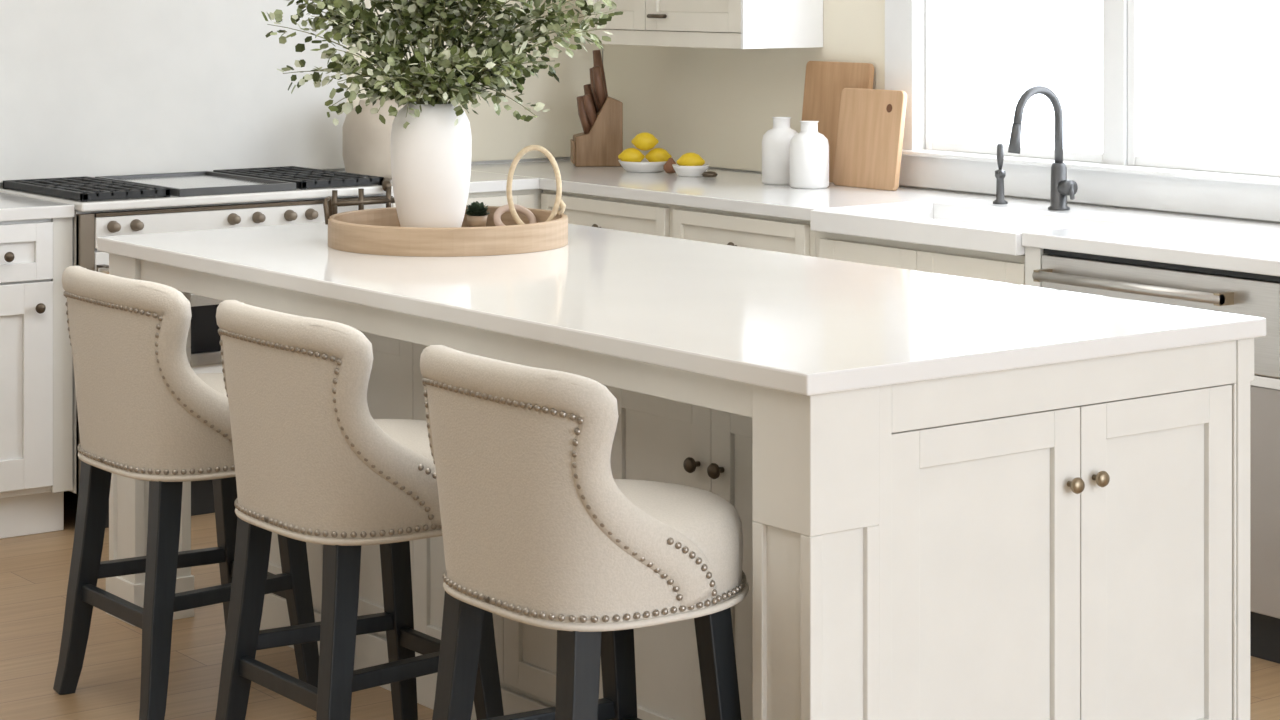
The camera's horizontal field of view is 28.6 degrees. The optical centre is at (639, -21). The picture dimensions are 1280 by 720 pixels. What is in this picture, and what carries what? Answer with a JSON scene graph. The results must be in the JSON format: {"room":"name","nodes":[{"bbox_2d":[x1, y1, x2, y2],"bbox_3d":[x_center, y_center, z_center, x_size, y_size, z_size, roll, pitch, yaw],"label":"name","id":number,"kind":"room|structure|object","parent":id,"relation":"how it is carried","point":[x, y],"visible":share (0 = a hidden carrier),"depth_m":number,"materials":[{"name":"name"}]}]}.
{"room":"kitchen","nodes":[
{"label":"kitchen","id":0,"kind":"room"},
{"bbox_2d":[321,44,602,192],"bbox_3d":[-3.160,0.173,6.705,7.750,2.750,0.150,0,0,-37],"label":"wall","id":1,"kind":"structure","parent":0,"point":[556,158],"depth_m":8.63,"materials":[{"name":"white paint"}]},
{"bbox_2d":[0,0,346,181],"bbox_3d":[-2.230,-0.292,7.297,3.150,1.820,0.011,0,0,-37],"label":"backsplash","id":2,"kind":"structure","parent":1,"relation":"attached to","point":[89,88],"depth_m":7.83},
{"bbox_2d":[347,0,601,161],"bbox_3d":[-0.551,-0.292,8.550,1.036,1.820,0.009,0,0,-37],"label":"backsplash","id":3,"kind":"structure","parent":1,"relation":"attached to","point":[502,136],"depth_m":8.69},
{"bbox_2d":[0,491,1279,719],"bbox_3d":[0.753,1.598,1.329,7.800,0.100,13.350,0,0,-37],"label":"floor","id":4,"kind":"structure","parent":0,"point":[34,568],"depth_m":5.71,"materials":[{"name":"brown wood"}]},
{"bbox_2d":[0,217,71,538],"bbox_3d":[-1.965,1.106,7.085,0.522,0.884,0.630,0,0,-37],"label":"base cabinet","id":5,"kind":"object","parent":4,"relation":"on","point":[36,349],"visible":0.99,"depth_m":6.95,"materials":[{"name":"white paint"}]},
{"bbox_2d":[53,266,318,719],"bbox_3d":[-0.948,1.086,5.411,0.504,0.934,0.531,0,0,-37],"label":"counter stool","id":6,"kind":"object","parent":4,"relation":"on","point":[144,413],"visible":0.82,"depth_m":5.19,"materials":[{"name":"fabric"}]},
{"bbox_2d":[0,166,394,527],"bbox_3d":[-1.320,1.073,7.520,1.019,0.950,0.683,0,0,-37],"label":"range cooker","id":7,"kind":"object","parent":4,"relation":"on","point":[117,205],"visible":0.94,"depth_m":7.25,"materials":[{"name":"silver metal"}]},
{"bbox_2d":[0,184,392,211],"bbox_3d":[-1.339,0.634,7.538,1.010,0.025,0.632,0,0,-37],"label":"cooktop","id":8,"kind":"object","parent":7,"relation":"in","point":[84,197],"depth_m":7.27,"materials":[{"name":"silver metal"}]},
{"bbox_2d":[215,300,503,719],"bbox_3d":[-0.515,1.086,4.830,0.504,0.934,0.531,0,0,-37],"label":"counter stool","id":9,"kind":"object","parent":4,"relation":"on","point":[313,464],"visible":0.94,"depth_m":4.62,"materials":[{"name":"fabric"}]},
{"bbox_2d":[392,189,541,208],"bbox_3d":[-0.703,1.106,8.026,0.580,0.884,0.630,0,0,-37],"label":"base cabinet","id":10,"kind":"object","parent":4,"relation":"on","point":[526,198],"visible":0.12,"depth_m":7.90,"materials":[{"name":"white paint"}]},
{"bbox_2d":[420,345,748,719],"bbox_3d":[-0.065,1.086,4.227,0.504,0.934,0.531,0,0,-37],"label":"counter stool","id":11,"kind":"object","parent":4,"relation":"on","point":[538,529],"visible":1,"depth_m":4.03,"materials":[{"name":"fabric"}]},
{"bbox_2d":[541,190,673,237],"bbox_3d":[0.138,1.106,7.890,0.704,0.884,0.686,0,0,-37],"label":"base cabinet","id":12,"kind":"object","parent":4,"relation":"on","point":[643,217],"visible":0.16,"depth_m":7.65,"materials":[{"name":"white paint"}]},
{"bbox_2d":[106,253,1253,719],"bbox_3d":[-0.072,1.106,5.390,1.098,0.884,2.659,0,0,-37],"label":"kitchen island","id":13,"kind":"object","parent":4,"relation":"on","point":[1067,540],"visible":0.38,"depth_m":4.40,"materials":[{"name":"beige paint"}]},
{"bbox_2d":[97,222,1265,395],"bbox_3d":[-0.082,0.645,5.396,1.122,0.035,2.670,0,0,-37],"label":"island countertop","id":14,"kind":"structure","parent":13,"relation":"on","point":[793,323],"depth_m":4.88,"materials":[{"name":"white stone"}]},
{"bbox_2d":[323,196,567,256],"bbox_3d":[-0.457,0.573,5.971,0.570,0.110,0.570,0,0,-37],"label":"serving tray","id":15,"kind":"object","parent":14,"relation":"on","point":[377,231],"depth_m":5.75,"materials":[{"name":"brown wood"}]},
{"bbox_2d":[391,102,471,227],"bbox_3d":[-0.507,0.457,6.085,0.196,0.316,0.196,0,0,-37],"label":"vase","id":16,"kind":"object","parent":15,"relation":"on","point":[431,157],"visible":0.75,"depth_m":6.01,"materials":[{"name":"white ceramic"}]},
{"bbox_2d":[261,0,622,128],"bbox_3d":[-0.477,0.076,6.074,0.875,0.640,0.419,0,0,-1],"label":"plant","id":17,"kind":"object","parent":16,"relation":"in","point":[451,73],"visible":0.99,"depth_m":6.04,"materials":[{"name":"green plant"}]},
{"bbox_2d":[467,215,487,226],"bbox_3d":[-0.401,0.597,6.174,0.052,0.035,0.052,0,0,-37],"label":"pot","id":18,"kind":"object","parent":15,"relation":"on","point":[473,220],"depth_m":6.15,"materials":[{"name":"beige ceramic"}]},
{"bbox_2d":[465,201,490,226],"bbox_3d":[-0.403,0.580,6.176,0.072,0.070,0.070,0,0,19],"label":"succulent","id":19,"kind":"object","parent":15,"relation":"on","point":[476,212],"visible":0.89,"depth_m":6.16,"materials":[{"name":"green plant"}]},
{"bbox_2d":[506,145,565,224],"bbox_3d":[-0.249,0.501,6.028,0.144,0.210,0.038,0,0,0],"label":"ring","id":20,"kind":"object","parent":15,"relation":"on","point":[558,201],"visible":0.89,"depth_m":6.03,"materials":[{"name":"beige wood"}]},
{"bbox_2d":[673,205,814,256],"bbox_3d":[0.535,1.106,7.358,0.704,0.884,0.638,0,0,-37],"label":"drawer","id":21,"kind":"object","parent":4,"relation":"on","point":[777,234],"visible":0.18,"depth_m":7.15,"materials":[{"name":"white paint"}]},
{"bbox_2d":[815,231,1046,287],"bbox_3d":[0.988,1.106,6.750,0.704,0.884,0.874,0,0,-37],"label":"base cabinet","id":22,"kind":"object","parent":4,"relation":"on","point":[1012,269],"visible":0.18,"depth_m":6.52,"materials":[{"name":"white paint"}]},
{"bbox_2d":[1032,249,1279,663],"bbox_3d":[1.457,1.106,6.091,0.719,0.884,0.734,0,0,-37],"label":"dishwasher","id":23,"kind":"object","parent":4,"relation":"on","point":[1242,293],"visible":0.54,"depth_m":5.68,"materials":[{"name":"metal"}]},
{"bbox_3d":[1.948,1.106,5.462,0.705,0.884,0.848,0,0,-37],"label":"base cabinet","id":24,"kind":"object","parent":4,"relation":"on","visible":0},
{"bbox_2d":[343,160,1279,276],"bbox_3d":[0.689,0.645,6.710,1.239,0.035,4.416,0,0,-37],"label":"countertop","id":25,"kind":"structure","parent":24,"relation":"on","point":[1180,239],"depth_m":7.03,"materials":[{"name":"white stone"}]},
{"bbox_2d":[342,99,404,178],"bbox_3d":[-0.814,0.505,7.999,0.270,0.245,0.270,0,0,-37],"label":"stoneware crock","id":26,"kind":"object","parent":25,"relation":"on","point":[366,141],"visible":0.44,"depth_m":7.88,"materials":[{"name":"beige ceramic"}]},
{"bbox_2d":[570,50,622,166],"bbox_3d":[-0.148,0.432,8.496,0.169,0.392,0.140,0,0,-5],"label":"knife block","id":27,"kind":"object","parent":25,"relation":"on","point":[600,143],"visible":0.98,"depth_m":8.43,"materials":[{"name":"brown wood"}]},
{"bbox_2d":[618,158,666,172],"bbox_3d":[0.016,0.610,8.225,0.176,0.036,0.176,0,0,-37],"label":"bowl","id":28,"kind":"object","parent":25,"relation":"on","point":[644,166],"visible":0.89,"depth_m":8.16,"materials":[{"name":"white ceramic"}]},
{"bbox_2d":[618,148,644,161],"bbox_3d":[-0.028,0.580,8.225,0.067,0.059,0.067,0,0,-45],"label":"lemon","id":29,"kind":"object","parent":28,"relation":"in","point":[629,154],"visible":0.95,"depth_m":8.21,"materials":[{"name":"yellow food"}]},
{"bbox_2d":[631,132,658,150],"bbox_3d":[0.016,0.530,8.225,0.069,0.060,0.069,0,0,-45],"label":"lemon","id":30,"kind":"object","parent":29,"relation":"on","point":[644,141],"visible":1,"depth_m":8.21,"materials":[{"name":"yellow food"}]},
{"bbox_2d":[645,148,671,161],"bbox_3d":[0.060,0.580,8.225,0.067,0.059,0.067,0,0,-45],"label":"lemon","id":31,"kind":"object","parent":28,"relation":"in","point":[656,154],"visible":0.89,"depth_m":8.20,"materials":[{"name":"yellow food"}]},
{"bbox_2d":[663,158,676,172],"bbox_3d":[0.100,0.602,8.129,0.048,0.052,0.048,0,0,-37],"label":"fig","id":32,"kind":"object","parent":25,"relation":"on","point":[668,168],"visible":0.88,"depth_m":8.11,"materials":[{"name":"brown food"}]},
{"bbox_2d":[672,164,708,176],"bbox_3d":[0.163,0.610,8.028,0.120,0.036,0.120,0,0,-37],"label":"bowl","id":33,"kind":"object","parent":25,"relation":"on","point":[683,171],"visible":0.97,"depth_m":7.99,"materials":[{"name":"white ceramic"}]},
{"bbox_2d":[676,152,704,165],"bbox_3d":[0.163,0.583,8.028,0.070,0.062,0.070,0,0,-45],"label":"lemon","id":34,"kind":"object","parent":33,"relation":"in","point":[688,159],"visible":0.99,"depth_m":8.01,"materials":[{"name":"yellow food"}]},
{"bbox_2d":[702,171,717,176],"bbox_3d":[0.221,0.618,7.966,0.052,0.020,0.052,0,0,-37],"label":"pebble","id":35,"kind":"object","parent":25,"relation":"on","point":[707,173],"visible":1,"depth_m":7.95,"materials":[{"name":"brown stone"}]},
{"bbox_2d":[762,117,797,184],"bbox_3d":[0.437,0.525,7.728,0.122,0.204,0.122,0,0,-37],"label":"ceramic jug","id":36,"kind":"object","parent":25,"relation":"on","point":[776,141],"visible":0.89,"depth_m":7.68,"materials":[{"name":"white ceramic"}]},
{"bbox_2d":[789,121,828,188],"bbox_3d":[0.512,0.527,7.584,0.120,0.200,0.120,0,0,-37],"label":"ceramic jug","id":37,"kind":"object","parent":25,"relation":"on","point":[809,148],"visible":1,"depth_m":7.54,"materials":[{"name":"white ceramic"}]},
{"bbox_2d":[802,61,873,182],"bbox_3d":[0.608,0.442,7.802,0.058,0.374,0.305,0,0,-37],"label":"cutting board","id":38,"kind":"object","parent":25,"relation":"on","point":[825,81],"visible":0.54,"depth_m":7.82,"materials":[{"name":"brown wood"}]},
{"bbox_2d":[833,88,906,190],"bbox_3d":[0.694,0.480,7.583,0.056,0.299,0.280,0,0,-37],"label":"cutting board","id":39,"kind":"object","parent":25,"relation":"on","point":[869,144],"visible":1,"depth_m":7.57,"materials":[{"name":"brown wood"}]},
{"bbox_2d":[811,201,1136,255],"bbox_3d":[0.886,0.749,6.687,0.463,0.238,0.785,0,0,-37],"label":"farmhouse sink","id":40,"kind":"object","parent":25,"relation":"in","point":[951,225],"visible":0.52,"depth_m":6.70,"materials":[{"name":"white ceramic"}]},
{"bbox_2d":[993,144,1007,203],"bbox_3d":[1.009,0.544,7.033,0.042,0.168,0.056,0,0,24],"label":"sprayer","id":41,"kind":"object","parent":25,"relation":"on","point":[1000,174],"visible":1,"depth_m":7.03,"materials":[{"name":"grey metal"}]},
{"bbox_2d":[1008,86,1077,210],"bbox_3d":[1.093,0.457,6.797,0.219,0.341,0.097,0,0,-37],"label":"kitchen faucet","id":42,"kind":"object","parent":25,"relation":"on","point":[1061,187],"visible":1,"depth_m":6.83,"materials":[{"name":"silver metal"}]},
{"bbox_3d":[-2.665,1.106,6.582,1.198,0.884,0.600,0,0,-37],"label":"base cabinet","id":43,"kind":"object","parent":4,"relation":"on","visible":0},
{"bbox_2d":[0,192,73,221],"bbox_3d":[-2.453,0.645,6.737,1.722,0.035,0.616,0,0,-37],"label":"countertop","id":44,"kind":"structure","parent":43,"relation":"on","point":[13,207],"depth_m":6.97,"materials":[{"name":"white stone"}]},
{"bbox_2d":[708,0,1279,223],"bbox_3d":[3.860,0.173,3.644,0.150,2.750,13.150,0,0,-37],"label":"wall","id":45,"kind":"structure","parent":0,"point":[921,4],"depth_m":7.59,"materials":[{"name":"white paint"}]},
{"bbox_2d":[584,0,822,48],"bbox_3d":[0.182,-0.270,8.138,0.354,0.965,0.848,0,0,-37],"label":"upper cabinet","id":46,"kind":"object","parent":45,"relation":"attached to","point":[727,24],"visible":0.84,"depth_m":7.88,"materials":[{"name":"white paint"}]},
{"bbox_2d":[603,0,884,171],"bbox_3d":[0.315,-0.289,8.266,0.009,1.825,1.478,0,0,-37],"label":"backsplash","id":47,"kind":"structure","parent":45,"relation":"attached to","point":[718,105],"depth_m":8.30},
{"bbox_2d":[885,0,916,149],"bbox_3d":[1.572,-0.213,6.569,0.021,1.478,2.735,0,0,-37],"label":"trim","id":48,"kind":"structure","parent":45,"relation":"attached to","point":[900,15],"depth_m":7.59,"materials":[{"name":"white paint"}]},
{"bbox_2d":[926,0,1107,163],"bbox_3d":[1.107,-0.144,7.305,0.050,1.315,0.748,0,0,-37],"label":"window","id":49,"kind":"structure","parent":45,"relation":"in","point":[934,140],"depth_m":7.57,"materials":[{"name":"white paint"}]},
{"bbox_2d":[899,155,1279,221],"bbox_3d":[1.635,0.576,6.491,0.013,0.095,2.935,0,0,-37],"label":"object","id":50,"kind":"structure","parent":45,"relation":"attached to","point":[1186,195],"depth_m":6.93,"materials":[{"name":"white paint"}]},
{"bbox_2d":[902,150,1279,185],"bbox_3d":[1.575,0.521,6.571,0.073,0.014,2.735,0,0,-37],"label":"trim","id":51,"kind":"structure","parent":45,"relation":"attached to","point":[1045,163],"depth_m":6.91,"materials":[{"name":"white paint"}]},
{"bbox_2d":[1108,0,1148,164],"bbox_3d":[1.616,-0.144,6.647,0.100,1.315,0.912,0,0,-37],"label":"trim","id":52,"kind":"structure","parent":45,"relation":"attached to","point":[1117,9],"depth_m":6.96,"materials":[{"name":"white paint"}]},
{"bbox_2d":[1128,0,1279,176],"bbox_3d":[1.604,-0.144,6.638,0.050,1.315,0.788,0,0,-37],"label":"window","id":53,"kind":"structure","parent":45,"relation":"in","point":[1137,9],"depth_m":6.92,"materials":[{"name":"white paint"}]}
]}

